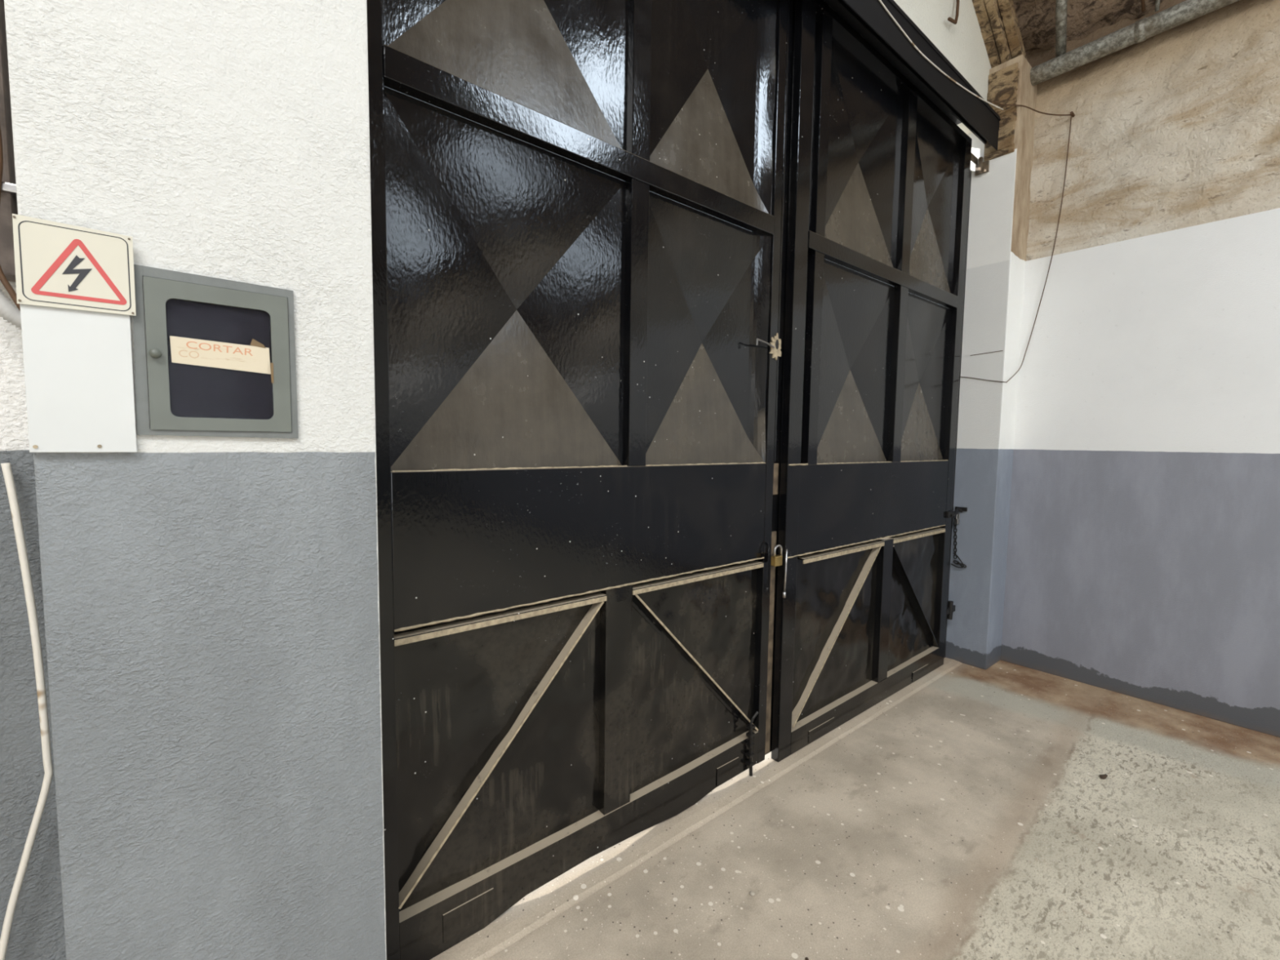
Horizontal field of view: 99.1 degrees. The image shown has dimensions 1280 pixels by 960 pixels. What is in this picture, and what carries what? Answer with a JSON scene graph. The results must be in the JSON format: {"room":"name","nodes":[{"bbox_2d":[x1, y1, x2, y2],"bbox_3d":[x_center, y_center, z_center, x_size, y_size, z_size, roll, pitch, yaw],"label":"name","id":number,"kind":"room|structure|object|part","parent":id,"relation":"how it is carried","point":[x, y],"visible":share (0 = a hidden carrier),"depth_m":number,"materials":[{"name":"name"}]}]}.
{"room":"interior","nodes":[
{"label":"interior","id":0,"kind":"room"},
{"bbox_2d":[0,0,991,959],"bbox_3d":[-1.289,-1.475,0.765,9.480,5.700,0.240,-3,5,-39],"label":"wall","id":1,"kind":"structure","parent":0,"point":[37,932],"depth_m":0.95,"materials":[{"name":"paint"}]},
{"bbox_2d":[0,0,17,282],"bbox_3d":[-1.012,-1.772,0.772,0.076,2.900,0.064,-3,5,-39],"label":"duct","id":2,"kind":"object","parent":1,"relation":"attached to","point":[8,206],"visible":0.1,"depth_m":0.86,"materials":[{"name":"metal"}]},
{"bbox_2d":[0,125,20,311],"bbox_3d":[-0.974,-0.737,0.817,0.049,0.972,0.022,2,4,11],"label":"cable","id":3,"kind":"object","parent":2,"relation":"attached to","point":[4,281],"visible":0.67,"depth_m":0.84,"materials":[{"name":"brown plastic"}]},
{"bbox_2d":[0,288,21,329],"bbox_3d":[-0.996,-0.315,0.853,0.115,0.183,0.035,-2,5,-36],"label":"conduit","id":4,"kind":"object","parent":2,"relation":"attached to","point":[9,312],"visible":0.39,"depth_m":0.85,"materials":[{"name":"grey plastic"}]},
{"bbox_2d":[0,462,53,959],"bbox_3d":[-1.069,0.647,0.928,0.110,1.351,0.026,-3,5,-39],"label":"cable","id":5,"kind":"object","parent":1,"relation":"attached to","point":[6,467],"visible":1,"depth_m":0.92,"materials":[{"name":"white plastic"}]},
{"bbox_2d":[19,303,137,452],"bbox_3d":[-0.870,-0.183,0.848,0.118,0.278,0.013,-3,5,-39],"label":"sheet","id":6,"kind":"object","parent":1,"relation":"attached to","point":[78,364],"visible":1,"depth_m":0.84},
{"bbox_2d":[12,213,136,315],"bbox_3d":[-0.859,-0.324,0.833,0.128,0.128,0.004,-3,5,-39],"label":"warning sign","id":7,"kind":"object","parent":6,"relation":"attached to","point":[57,264],"visible":1,"depth_m":0.83,"materials":[{"name":"beige plastic"}]},
{"bbox_2d":[4,0,386,959],"bbox_3d":[-0.841,-1.438,1.035,0.483,5.600,0.396,-3,5,-39],"label":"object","id":8,"kind":"structure","parent":1,"relation":"attached to","point":[211,605],"depth_m":0.97,"materials":[{"name":"white paint"}]},
{"bbox_2d":[133,264,298,438],"bbox_3d":[-0.735,-0.213,0.955,0.226,0.277,0.024,-3,5,-39],"label":"meter box","id":9,"kind":"object","parent":1,"relation":"attached to","point":[185,399],"visible":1,"depth_m":0.95,"materials":[{"name":"grey paint"}]},
{"bbox_3d":[-0.797,-0.208,0.896,0.015,0.015,0.011,-3,5,-39],"label":"knob","id":10,"kind":"part","parent":9,"relation":"part of","materials":[{"name":"green paint"}]},
{"bbox_2d":[169,335,273,382],"bbox_3d":[-0.731,-0.215,0.958,0.143,0.078,0.006,-3,5,-39],"label":"paper label","id":11,"kind":"object","parent":9,"relation":"attached to","point":[255,357],"visible":1,"depth_m":0.96,"materials":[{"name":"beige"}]},
{"bbox_2d":[366,0,795,959],"bbox_3d":[-0.042,-0.368,1.846,1.818,3.364,0.098,-3,5,-39],"label":"gate leaf","id":12,"kind":"object","parent":1,"relation":"attached to","point":[580,208],"visible":0.99,"depth_m":1.73,"materials":[{"name":"black paint"}]},
{"bbox_3d":[-0.496,1.258,1.580,0.150,0.082,0.006,-3,5,-39],"label":"patch plate","id":13,"kind":"part","parent":12,"relation":"part of","materials":[{"name":"black paint"}]},
{"bbox_3d":[-0.399,0.772,1.667,0.672,0.815,0.022,-3,5,-39],"label":"panel","id":14,"kind":"part","parent":12,"relation":"part of","materials":[{"name":"black paint"}]},
{"bbox_3d":[-0.358,-0.507,1.617,0.759,0.945,0.034,-3,5,-39],"label":"diamond panel","id":15,"kind":"part","parent":12,"relation":"part of","materials":[{"name":"black paint"}]},
{"bbox_3d":[-0.343,-1.525,1.543,0.759,0.945,0.039,-3,5,-39],"label":"diamond panel","id":16,"kind":"part","parent":12,"relation":"part of","materials":[{"name":"black paint"}]},
{"bbox_3d":[-0.040,-1.027,1.791,1.507,0.075,0.040,-3,5,-39],"label":"cross rail","id":17,"kind":"part","parent":12,"relation":"part of","materials":[{"name":"black metal"}]},
{"bbox_3d":[-0.073,1.223,1.953,1.507,0.172,0.040,-3,5,-39],"label":"rail","id":18,"kind":"part","parent":12,"relation":"part of","materials":[{"name":"black metal"}]},
{"bbox_3d":[-0.085,0.759,1.904,0.114,0.795,0.042,-3,5,-39],"label":"post","id":19,"kind":"part","parent":12,"relation":"part of","materials":[{"name":"black metal"}]},
{"bbox_3d":[-0.009,-1.029,1.822,0.076,1.965,0.040,-3,5,-39],"label":"post","id":20,"kind":"part","parent":12,"relation":"part of","materials":[{"name":"black metal"}]},
{"bbox_3d":[0.226,0.744,2.183,0.721,0.815,0.018,-3,5,-40],"label":"panel","id":21,"kind":"part","parent":12,"relation":"part of","materials":[{"name":"black paint"}]},
{"bbox_3d":[0.259,-0.534,2.114,0.673,0.945,0.049,-2,5,-37],"label":"diamond panel","id":22,"kind":"part","parent":12,"relation":"part of","materials":[{"name":"black paint"}]},
{"bbox_3d":[0.272,-1.552,2.043,0.672,0.945,0.046,-2,5,-37],"label":"diamond panel","id":23,"kind":"part","parent":12,"relation":"part of","materials":[{"name":"black paint"}]},
{"bbox_3d":[0.368,1.223,2.288,0.135,0.076,0.006,-3,5,-39],"label":"patch plate","id":24,"kind":"part","parent":12,"relation":"part of","materials":[{"name":"black paint"}]},
{"bbox_3d":[0.580,0.737,2.449,0.050,1.020,0.006,-3,5,-39],"label":"worn plate","id":25,"kind":"part","parent":12,"relation":"part of","materials":[{"name":"metal"}]},
{"bbox_3d":[0.574,-0.566,2.311,0.076,0.114,0.006,-3,5,-39],"label":"lock plate","id":26,"kind":"part","parent":12,"relation":"part of","materials":[{"name":"metal"}]},
{"bbox_3d":[0.590,-0.004,2.397,0.050,0.137,0.006,-3,5,-39],"label":"worn plate","id":27,"kind":"part","parent":12,"relation":"part of","materials":[{"name":"metal"}]},
{"bbox_2d":[770,544,782,566],"bbox_3d":[0.594,0.323,2.352,0.062,0.092,0.025,-3,5,-39],"label":"padlock","id":28,"kind":"object","parent":12,"relation":"hanging from","point":[775,560],"visible":1,"depth_m":2.34,"materials":[{"name":"gold metal"}]},
{"bbox_2d":[430,657,963,959],"bbox_3d":[0.585,1.339,2.515,4.600,0.129,0.281,-3,5,-39],"label":"threshold","id":29,"kind":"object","parent":1,"relation":"attached to","point":[559,895],"depth_m":1.93,"materials":[{"name":"concrete"}]},
{"bbox_2d":[771,0,989,762],"bbox_3d":[1.379,-0.417,2.981,1.928,3.330,0.105,-2,5,-38],"label":"gate leaf","id":30,"kind":"object","parent":1,"relation":"attached to","point":[879,175],"visible":1,"depth_m":2.79,"materials":[{"name":"black paint"}]},
{"bbox_2d":[782,548,787,598],"bbox_3d":[0.638,0.408,2.394,0.015,0.215,0.032,2,4,22],"label":"pin","id":31,"kind":"object","parent":30,"relation":"hanging from","point":[786,549],"visible":1,"depth_m":2.38,"materials":[{"name":"silver metal"}]},
{"bbox_3d":[0.894,1.230,2.685,0.220,0.057,0.006,-3,5,-39],"label":"patch plate","id":32,"kind":"part","parent":30,"relation":"part of","materials":[{"name":"black paint"}]},
{"bbox_3d":[0.994,0.740,2.776,0.805,0.830,0.013,-3,5,-40],"label":"panel","id":33,"kind":"part","parent":30,"relation":"part of","materials":[{"name":"black paint"}]},
{"bbox_3d":[1.074,-0.559,2.753,0.732,0.944,0.030,-3,5,-39],"label":"diamond panel","id":34,"kind":"part","parent":30,"relation":"part of","materials":[{"name":"black paint"}]},
{"bbox_3d":[1.088,-1.567,2.682,0.732,0.933,0.030,-3,5,-39],"label":"diamond panel","id":35,"kind":"part","parent":30,"relation":"part of","materials":[{"name":"black paint"}]},
{"bbox_3d":[1.306,1.180,3.048,1.600,0.133,0.040,-3,5,-39],"label":"rail","id":36,"kind":"part","parent":30,"relation":"part of","materials":[{"name":"black metal"}]},
{"bbox_3d":[1.356,0.728,3.052,0.105,0.805,0.040,-3,5,-39],"label":"post","id":37,"kind":"part","parent":30,"relation":"part of","materials":[{"name":"black metal"}]},
{"bbox_3d":[1.339,-1.074,2.885,1.600,0.072,0.040,-3,5,-39],"label":"cross rail","id":38,"kind":"part","parent":30,"relation":"part of","materials":[{"name":"black metal"}]},
{"bbox_3d":[1.349,-2.058,2.819,1.600,0.035,0.040,-3,5,-39],"label":"rail","id":39,"kind":"part","parent":30,"relation":"part of","materials":[{"name":"black metal"}]},
{"bbox_3d":[1.417,-1.075,2.955,0.090,1.955,0.040,-3,5,-39],"label":"post","id":40,"kind":"part","parent":30,"relation":"part of","materials":[{"name":"black metal"}]},
{"bbox_3d":[1.652,0.710,3.318,0.690,0.830,0.017,-3,5,-39],"label":"panel","id":41,"kind":"part","parent":30,"relation":"part of","materials":[{"name":"black paint"}]},
{"bbox_3d":[1.732,1.192,3.373,0.210,0.057,0.006,-3,5,-39],"label":"patch plate","id":42,"kind":"part","parent":30,"relation":"part of","materials":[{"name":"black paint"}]},
{"bbox_3d":[1.678,-0.586,3.248,0.650,0.944,0.030,-3,5,-39],"label":"diamond panel","id":43,"kind":"part","parent":30,"relation":"part of","materials":[{"name":"black paint"}]},
{"bbox_3d":[1.691,-1.594,3.177,0.650,0.933,0.030,-3,5,-39],"label":"diamond panel","id":44,"kind":"part","parent":30,"relation":"part of","materials":[{"name":"black paint"}]},
{"bbox_2d":[954,512,959,524],"bbox_3d":[2.105,0.255,3.613,0.049,0.073,0.020,-3,5,-39],"label":"padlock","id":45,"kind":"object","parent":30,"relation":"hanging from","point":[957,521],"visible":0.98,"depth_m":3.60,"materials":[{"name":"metal"}]},
{"bbox_2d":[950,516,966,568],"bbox_3d":[2.120,0.408,3.614,0.027,0.352,0.096,-2,5,-36],"label":"chain","id":46,"kind":"object","parent":30,"relation":"hanging from","point":[962,564],"visible":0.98,"depth_m":3.63,"materials":[{"name":"metal"}]},
{"bbox_2d":[823,0,1000,150],"bbox_3d":[0.730,-2.089,2.337,3.634,0.202,0.302,-3,5,-39],"label":"header beam","id":47,"kind":"structure","parent":1,"relation":"attached to","point":[868,18],"depth_m":2.75,"materials":[{"name":"black metal"}]},
{"bbox_2d":[878,0,1003,110],"bbox_3d":[1.476,-2.163,2.738,1.901,0.139,0.024,-3,5,-39],"label":"wire","id":48,"kind":"object","parent":47,"relation":"attached to","point":[880,1],"visible":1,"depth_m":2.72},
{"bbox_2d":[947,0,959,24],"bbox_3d":[1.726,-2.629,2.990,0.034,0.274,0.142,4,5,40],"label":"hook","id":49,"kind":"object","parent":1,"relation":"attached to","point":[949,19],"visible":1,"depth_m":3.00,"materials":[{"name":"brown metal"}]},
{"bbox_2d":[943,169,971,657],"bbox_3d":[2.033,-0.378,3.572,0.205,3.225,0.028,-3,5,-39],"label":"trim","id":50,"kind":"structure","parent":1,"relation":"attached to","point":[971,170],"depth_m":3.60,"materials":[{"name":"black metal"}]},
{"bbox_2d":[969,350,1003,355],"bbox_3d":[2.204,-0.807,3.473,0.004,0.014,0.185,-3,5,-39],"label":"wire","id":51,"kind":"object","parent":1,"relation":"attached to","point":[1002,350],"visible":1,"depth_m":3.47,"materials":[{"name":"grey"}]},
{"bbox_2d":[945,54,1036,669],"bbox_3d":[2.285,-0.680,3.673,0.366,3.800,0.396,-3,5,-39],"label":"pillar","id":52,"kind":"structure","parent":1,"relation":"attached to","point":[1000,197],"depth_m":3.50,"materials":[{"name":"paint"}]},
{"bbox_2d":[972,0,1026,67],"bbox_3d":[1.595,-3.176,2.774,2.200,1.592,0.150,-3,5,-39],"label":"trim","id":53,"kind":"structure","parent":1,"relation":"attached to","point":[997,21],"depth_m":3.26,"materials":[{"name":"brown wood"}]},
{"bbox_2d":[983,62,1019,161],"bbox_3d":[2.269,-2.264,3.395,0.135,0.518,0.165,-3,5,-39],"label":"trim","id":54,"kind":"structure","parent":1,"relation":"attached to","point":[1002,88],"depth_m":3.34,"materials":[{"name":"brown wood"}]},
{"bbox_2d":[960,101,1075,382],"bbox_3d":[2.374,-1.438,3.410,0.540,1.663,0.238,1,4,4],"label":"hanging wire","id":55,"kind":"object","parent":1,"relation":"hanging from","point":[1072,114],"visible":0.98,"depth_m":3.35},
{"bbox_2d":[487,660,1279,959],"bbox_3d":[2.127,1.768,-3.192,9.520,0.120,10.560,-3,5,-39],"label":"floor","id":56,"kind":"structure","parent":0,"point":[975,817],"depth_m":1.97,"materials":[{"name":"concrete"}]},
{"bbox_2d":[749,890,755,896],"bbox_3d":[0.361,1.331,1.756,0.016,0.009,0.017,-3,5,-39],"label":"pebble","id":57,"kind":"object","parent":56,"relation":"on","point":[752,893],"visible":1,"depth_m":1.75,"materials":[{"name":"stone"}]},
{"bbox_2d":[1099,773,1107,779],"bbox_3d":[2.045,1.306,2.407,0.062,0.014,0.026,-3,5,-39],"label":"dry leaf","id":58,"kind":"object","parent":56,"relation":"on","point":[1104,776],"visible":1,"depth_m":2.40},
{"bbox_2d":[1013,0,1164,59],"bbox_3d":[2.232,-2.881,-3.557,9.540,1.901,10.850,-3,5,-39],"label":"ceiling","id":59,"kind":"structure","parent":0,"point":[1036,19],"depth_m":3.23,"materials":[{"name":"brown wood"}]},
{"bbox_2d":[1140,0,1145,11],"bbox_3d":[2.667,-2.692,2.913,0.215,0.280,0.023,-2,5,-31],"label":"rod","id":60,"kind":"object","parent":59,"relation":"hanging from","point":[1143,2],"visible":1,"depth_m":2.96,"materials":[{"name":"brown metal"}]},
{"bbox_2d":[1000,0,1279,737],"bbox_3d":[5.810,-0.472,-0.381,0.151,4.050,10.500,-3,5,-39],"label":"wall","id":61,"kind":"structure","parent":0,"point":[1143,557],"depth_m":3.06,"materials":[{"name":"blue paint"}]},
{"bbox_2d":[1030,0,1239,85],"bbox_3d":[3.841,-2.373,1.704,0.108,0.106,4.750,-3,5,-39],"label":"pipe","id":62,"kind":"object","parent":61,"relation":"attached to","point":[1187,11],"visible":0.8,"depth_m":3.03,"materials":[{"name":"metal"}]},
{"bbox_2d":[1055,0,1066,57],"bbox_3d":[2.302,-2.790,2.998,0.069,0.542,0.776,4,5,42],"label":"pipe","id":63,"kind":"object","parent":62,"relation":"attached to","point":[1060,5],"visible":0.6,"depth_m":3.19,"materials":[{"name":"metal"}]},
{"bbox_2d":[1155,0,1159,11],"bbox_3d":[2.722,-2.672,2.849,0.020,0.310,0.218,4,5,41],"label":"rod","id":64,"kind":"object","parent":62,"relation":"attached to","point":[1157,2],"visible":1,"depth_m":2.92,"materials":[{"name":"metal"}]}
]}

